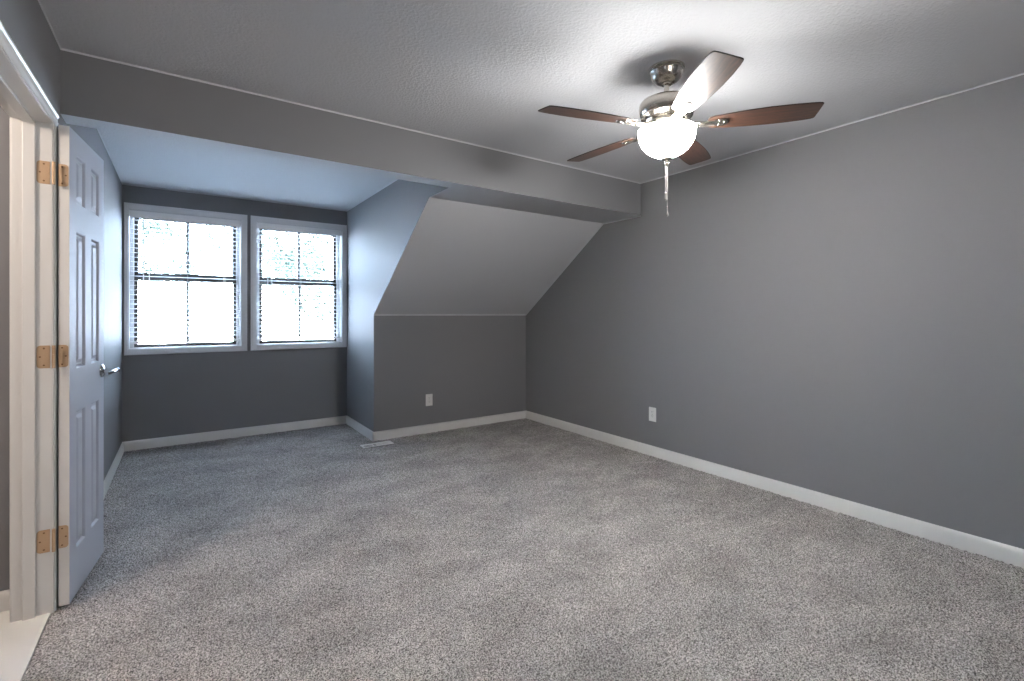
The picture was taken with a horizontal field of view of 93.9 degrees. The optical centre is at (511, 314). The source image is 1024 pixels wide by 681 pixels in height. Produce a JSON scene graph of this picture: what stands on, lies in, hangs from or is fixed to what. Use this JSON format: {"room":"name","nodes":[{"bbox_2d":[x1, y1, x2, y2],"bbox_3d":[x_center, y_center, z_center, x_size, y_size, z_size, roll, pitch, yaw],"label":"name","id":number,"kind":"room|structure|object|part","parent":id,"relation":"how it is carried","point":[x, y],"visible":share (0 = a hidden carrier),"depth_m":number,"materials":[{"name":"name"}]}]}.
{"room":"empty bedroom","nodes":[
{"label":"empty bedroom","id":0,"kind":"room"},
{"bbox_2d":[0,106,9,590],"bbox_3d":[-2.094,0.050,0.603,1.635,2.490,2.570,0,0,-35],"label":"wall","id":1,"kind":"structure","parent":0,"point":[4,117],"depth_m":2.01,"materials":[{"name":"grey paint"}]},
{"bbox_2d":[0,589,9,611],"bbox_3d":[-2.721,1.212,1.601,1.535,0.105,0.014,0,0,-35],"label":"baseboard","id":2,"kind":"structure","parent":1,"relation":"attached to","point":[4,595],"depth_m":2.00,"materials":[{"name":"white wood"}]},
{"bbox_2d":[0,0,121,479],"bbox_3d":[-1.658,0.050,1.513,0.115,2.490,7.173,0,0,-35],"label":"wall","id":3,"kind":"structure","parent":0,"point":[25,21],"depth_m":3.37,"materials":[{"name":"grey paint"}]},
{"bbox_2d":[0,21,58,622],"bbox_3d":[-1.673,0.199,1.534,0.145,2.112,1.169,0,0,-35],"label":"door frame","id":4,"kind":"structure","parent":3,"relation":"attached to","point":[34,132],"depth_m":1.95,"materials":[{"name":"white wood"}]},
{"bbox_2d":[36,125,119,605],"bbox_3d":[-2.005,0.215,2.246,0.115,2.035,0.549,0,0,-22],"label":"door","id":5,"kind":"structure","parent":3,"relation":"in","point":[82,370],"depth_m":2.15,"materials":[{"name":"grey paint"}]},
{"bbox_3d":[-2.099,0.288,2.456,0.014,0.066,0.066,0,0,-28],"label":"handle","id":6,"kind":"part","parent":5,"relation":"part of","materials":[{"name":"silver metal"}]},
{"bbox_3d":[-2.045,0.288,2.428,0.064,0.026,0.128,0,0,-28],"label":"lever","id":7,"kind":"part","parent":5,"relation":"part of","materials":[{"name":"silver metal"}]},
{"bbox_2d":[104,442,123,497],"bbox_3d":[-2.757,1.212,3.221,0.014,0.105,2.793,0,0,-35],"label":"baseboard","id":8,"kind":"structure","parent":3,"relation":"attached to","point":[117,459],"depth_m":3.69,"materials":[{"name":"white wood"}]},
{"bbox_2d":[122,185,346,441],"bbox_3d":[-2.781,0.050,5.003,2.226,2.490,0.170,0,0,-35],"label":"wall","id":9,"kind":"structure","parent":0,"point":[164,395],"depth_m":4.84,"materials":[{"name":"grey paint"}]},
{"bbox_2d":[129,210,239,343],"bbox_3d":[-3.165,-0.346,4.672,0.891,1.231,0.074,0,0,-35],"label":"window blind","id":10,"kind":"object","parent":9,"relation":"attached to","point":[139,214],"visible":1,"depth_m":4.64,"materials":[{"name":"white plastic"}]},
{"bbox_3d":[-3.392,-0.607,4.478,0.009,0.603,0.009,0,0,33],"label":"lift cord","id":11,"kind":"part","parent":10,"relation":"part of","materials":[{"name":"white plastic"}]},
{"bbox_3d":[-3.171,0.259,4.680,0.887,0.020,0.050,0,0,-35],"label":"rail","id":12,"kind":"part","parent":10,"relation":"part of","materials":[{"name":"white plastic"}]},
{"bbox_3d":[-2.922,-0.332,4.851,0.002,1.173,0.054,0,0,-35],"label":"ladder cord","id":13,"kind":"part","parent":10,"relation":"part of","materials":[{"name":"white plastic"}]},
{"bbox_2d":[124,202,246,354],"bbox_3d":[-3.181,-0.327,4.717,0.990,1.397,0.188,0,0,-35],"label":"window","id":14,"kind":"structure","parent":9,"relation":"attached to","point":[240,302],"depth_m":4.70,"materials":[{"name":"wood"},{"name":"white paint"},{"name":"white vinyl"}]},
{"bbox_3d":[-3.226,-0.646,4.761,0.833,0.583,0.025,0,0,-35],"label":"sash","id":15,"kind":"part","parent":14,"relation":"part of","materials":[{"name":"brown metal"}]},
{"bbox_3d":[-3.212,-0.025,4.740,0.833,0.669,0.025,0,0,-35],"label":"sash","id":16,"kind":"part","parent":14,"relation":"part of","materials":[{"name":"glass"}]},
{"bbox_2d":[123,416,345,451],"bbox_3d":[-2.723,1.212,4.931,2.011,0.105,0.014,0,0,-35],"label":"baseboard","id":17,"kind":"structure","parent":9,"relation":"attached to","point":[272,428],"depth_m":4.83,"materials":[{"name":"white wood"}]},
{"bbox_2d":[251,215,346,350],"bbox_3d":[-2.347,-0.327,5.291,0.974,1.397,0.188,0,0,-35],"label":"window","id":18,"kind":"structure","parent":9,"relation":"attached to","point":[256,265],"depth_m":5.30,"materials":[{"name":"wood"},{"name":"white paint"},{"name":"white vinyl"}]},
{"bbox_3d":[-2.380,-0.646,5.343,0.795,0.583,0.025,0,0,-35],"label":"sash","id":19,"kind":"part","parent":18,"relation":"part of","materials":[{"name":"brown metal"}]},
{"bbox_3d":[-2.366,-0.025,5.323,0.795,0.669,0.025,0,0,-35],"label":"sash","id":20,"kind":"part","parent":18,"relation":"part of","materials":[{"name":"glass"}]},
{"bbox_2d":[257,222,340,339],"bbox_3d":[-2.319,-0.346,5.255,0.853,1.231,0.074,0,0,-35],"label":"window blind","id":21,"kind":"object","parent":9,"relation":"attached to","point":[267,226],"visible":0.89,"depth_m":5.23,"materials":[{"name":"white plastic"}]},
{"bbox_3d":[-2.325,0.259,5.263,0.849,0.020,0.050,0,0,-35],"label":"rail","id":22,"kind":"part","parent":21,"relation":"part of","materials":[{"name":"white plastic"}]},
{"bbox_3d":[-2.087,-0.332,5.427,0.002,1.173,0.054,0,0,-35],"label":"ladder cord","id":23,"kind":"part","parent":21,"relation":"part of","materials":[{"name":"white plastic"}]},
{"bbox_2d":[60,50,640,217],"bbox_3d":[-0.466,-1.058,3.300,3.877,0.314,0.135,0,0,-35],"label":"beam","id":24,"kind":"structure","parent":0,"point":[96,93],"depth_m":2.72,"materials":[{"name":"grey paint"}]},
{"bbox_2d":[347,179,447,431],"bbox_3d":[-1.134,0.050,4.485,0.100,2.490,2.593,0,0,-35],"label":"wall","id":25,"kind":"structure","parent":0,"point":[380,228],"depth_m":4.84,"materials":[{"name":"grey paint"}]},
{"bbox_2d":[346,416,373,440],"bbox_3d":[-1.635,1.212,5.112,0.014,0.105,0.952,0,0,-35],"label":"baseboard","id":26,"kind":"structure","parent":25,"relation":"attached to","point":[363,430],"depth_m":5.07,"materials":[{"name":"white wood"}]},
{"bbox_2d":[374,315,525,431],"bbox_3d":[-0.626,0.632,5.308,1.863,1.325,0.100,0,0,-35],"label":"wall","id":27,"kind":"structure","parent":0,"point":[472,366],"depth_m":5.19,"materials":[{"name":"grey paint"}]},
{"bbox_2d":[426,394,432,405],"bbox_3d":[-0.877,0.903,5.069,0.077,0.124,0.009,0,0,-35],"label":"outlet","id":28,"kind":"object","parent":27,"relation":"attached to","point":[429,397],"visible":1,"depth_m":5.07,"materials":[{"name":"white plastic"}]},
{"bbox_2d":[372,411,525,440],"bbox_3d":[-0.601,1.212,5.255,1.880,0.105,0.014,0,0,-35],"label":"baseboard","id":29,"kind":"structure","parent":27,"relation":"attached to","point":[435,427],"depth_m":5.17,"materials":[{"name":"white wood"}]},
{"bbox_2d":[374,188,640,314],"bbox_3d":[-0.113,-0.496,4.562,1.863,1.009,1.811,0,0,-35],"label":"ceiling","id":30,"kind":"structure","parent":0,"point":[467,252],"depth_m":4.55,"materials":[{"name":"smooth grey paint"}]},
{"bbox_2d":[0,418,1023,680],"bbox_3d":[-0.678,1.248,2.153,5.527,0.012,6.921,0,0,-35],"label":"floor","id":31,"kind":"structure","parent":0,"point":[525,549],"depth_m":2.27,"materials":[{"name":"grey carpet"}]},
{"bbox_2d":[360,441,393,448],"bbox_3d":[-1.289,1.240,4.577,0.292,0.018,0.112,0,0,-35],"label":"floor vent","id":32,"kind":"object","parent":31,"relation":"in","point":[383,443],"visible":1,"depth_m":4.58,"materials":[{"name":"white plastic"}]},
{"bbox_2d":[38,0,1023,210],"bbox_3d":[-0.683,-1.231,2.179,5.747,0.088,7.203,0,0,-35],"label":"ceiling","id":33,"kind":"structure","parent":0,"point":[480,73],"depth_m":2.25,"materials":[{"name":"grey paint"}]},
{"bbox_2d":[538,51,823,215],"bbox_3d":[0.724,-0.836,2.361,1.261,0.718,1.218,0,0,-35],"label":"ceiling fan","id":34,"kind":"object","parent":33,"relation":"hanging from","point":[667,132],"visible":1,"depth_m":2.21,"materials":[{"name":"brown wood"}]},
{"bbox_3d":[0.355,-0.912,2.190,0.470,0.006,0.142,0,11,-19],"label":"blade","id":35,"kind":"part","parent":34,"relation":"part of","materials":[{"name":"brown wood"}]},
{"bbox_3d":[0.500,-0.912,2.660,0.142,0.006,0.470,-13,8,-36],"label":"blade","id":36,"kind":"part","parent":34,"relation":"part of","materials":[{"name":"brown wood"}]},
{"bbox_3d":[0.751,-0.830,2.325,0.269,0.130,0.269,0,0,-35],"label":"lamp shade","id":37,"kind":"part","parent":34,"relation":"part of","materials":[{"name":"white glass"}]},
{"bbox_3d":[0.754,-0.619,2.325,0.004,0.225,0.004,0,0,-35],"label":"pull chain","id":38,"kind":"part","parent":34,"relation":"part of","materials":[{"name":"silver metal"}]},
{"bbox_3d":[0.992,-0.912,2.667,0.142,0.006,0.470,-13,-7,35],"label":"blade","id":39,"kind":"part","parent":34,"relation":"part of","materials":[{"name":"brown wood"}]},
{"bbox_3d":[0.757,-0.912,1.907,0.142,0.006,0.470,10,0,-1],"label":"blade","id":40,"kind":"part","parent":34,"relation":"part of","materials":[{"name":"brown wood"}]},
{"bbox_3d":[1.150,-0.912,2.202,0.470,0.006,0.142,0,-10,17],"label":"blade","id":41,"kind":"part","parent":34,"relation":"part of","materials":[{"name":"brown wood"}]},
{"bbox_2d":[526,75,1023,548],"bbox_3d":[1.631,0.050,3.779,0.120,2.490,7.173,0,0,-35],"label":"wall","id":42,"kind":"structure","parent":0,"point":[838,312],"depth_m":3.05,"materials":[{"name":"grey paint"}]},
{"bbox_2d":[649,407,655,421],"bbox_3d":[1.241,0.881,4.231,0.009,0.124,0.077,0,0,-35],"label":"outlet","id":43,"kind":"object","parent":42,"relation":"attached to","point":[652,411],"visible":1,"depth_m":4.23,"materials":[{"name":"white plastic"}]},
{"bbox_2d":[526,411,1023,568],"bbox_3d":[1.858,1.212,3.330,0.014,0.105,5.976,0,0,-35],"label":"baseboard","id":44,"kind":"structure","parent":42,"relation":"attached to","point":[1008,554],"depth_m":3.09,"materials":[{"name":"white wood"}]},
{"label":"outside","id":45,"kind":"structure","parent":0,"visible":0},
{"bbox_3d":[-35.767,4.545,51.913,120.000,0.200,113.917,0,0,-35],"label":"ground","id":46,"kind":"structure","parent":45,"visible":0},
{"bbox_2d":[138,219,225,284],"bbox_3d":[-18.335,-0.801,24.337,6.660,10.506,7.775,0,0,-35],"label":"tree","id":47,"kind":"object","parent":46,"relation":"on","point":[157,223],"visible":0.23,"depth_m":23.67,"materials":[{"name":"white plant"}]},
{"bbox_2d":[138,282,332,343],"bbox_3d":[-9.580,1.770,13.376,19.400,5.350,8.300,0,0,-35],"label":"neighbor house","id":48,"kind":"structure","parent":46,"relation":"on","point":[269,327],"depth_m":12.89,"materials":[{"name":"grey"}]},
{"bbox_2d":[203,225,332,326],"bbox_3d":[-10.438,-0.552,23.167,7.636,10.009,5.932,0,0,32],"label":"tree","id":49,"kind":"object","parent":46,"relation":"on","point":[278,270],"visible":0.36,"depth_m":21.70,"materials":[{"name":"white plant"}]},
{"bbox_2d":[264,247,322,319],"bbox_3d":[-16.916,-0.441,36.676,4.722,9.788,6.332,0,0,-35],"label":"tree","id":50,"kind":"object","parent":46,"relation":"on","point":[304,247],"visible":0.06,"depth_m":37.03,"materials":[{"name":"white plant"}]}
]}

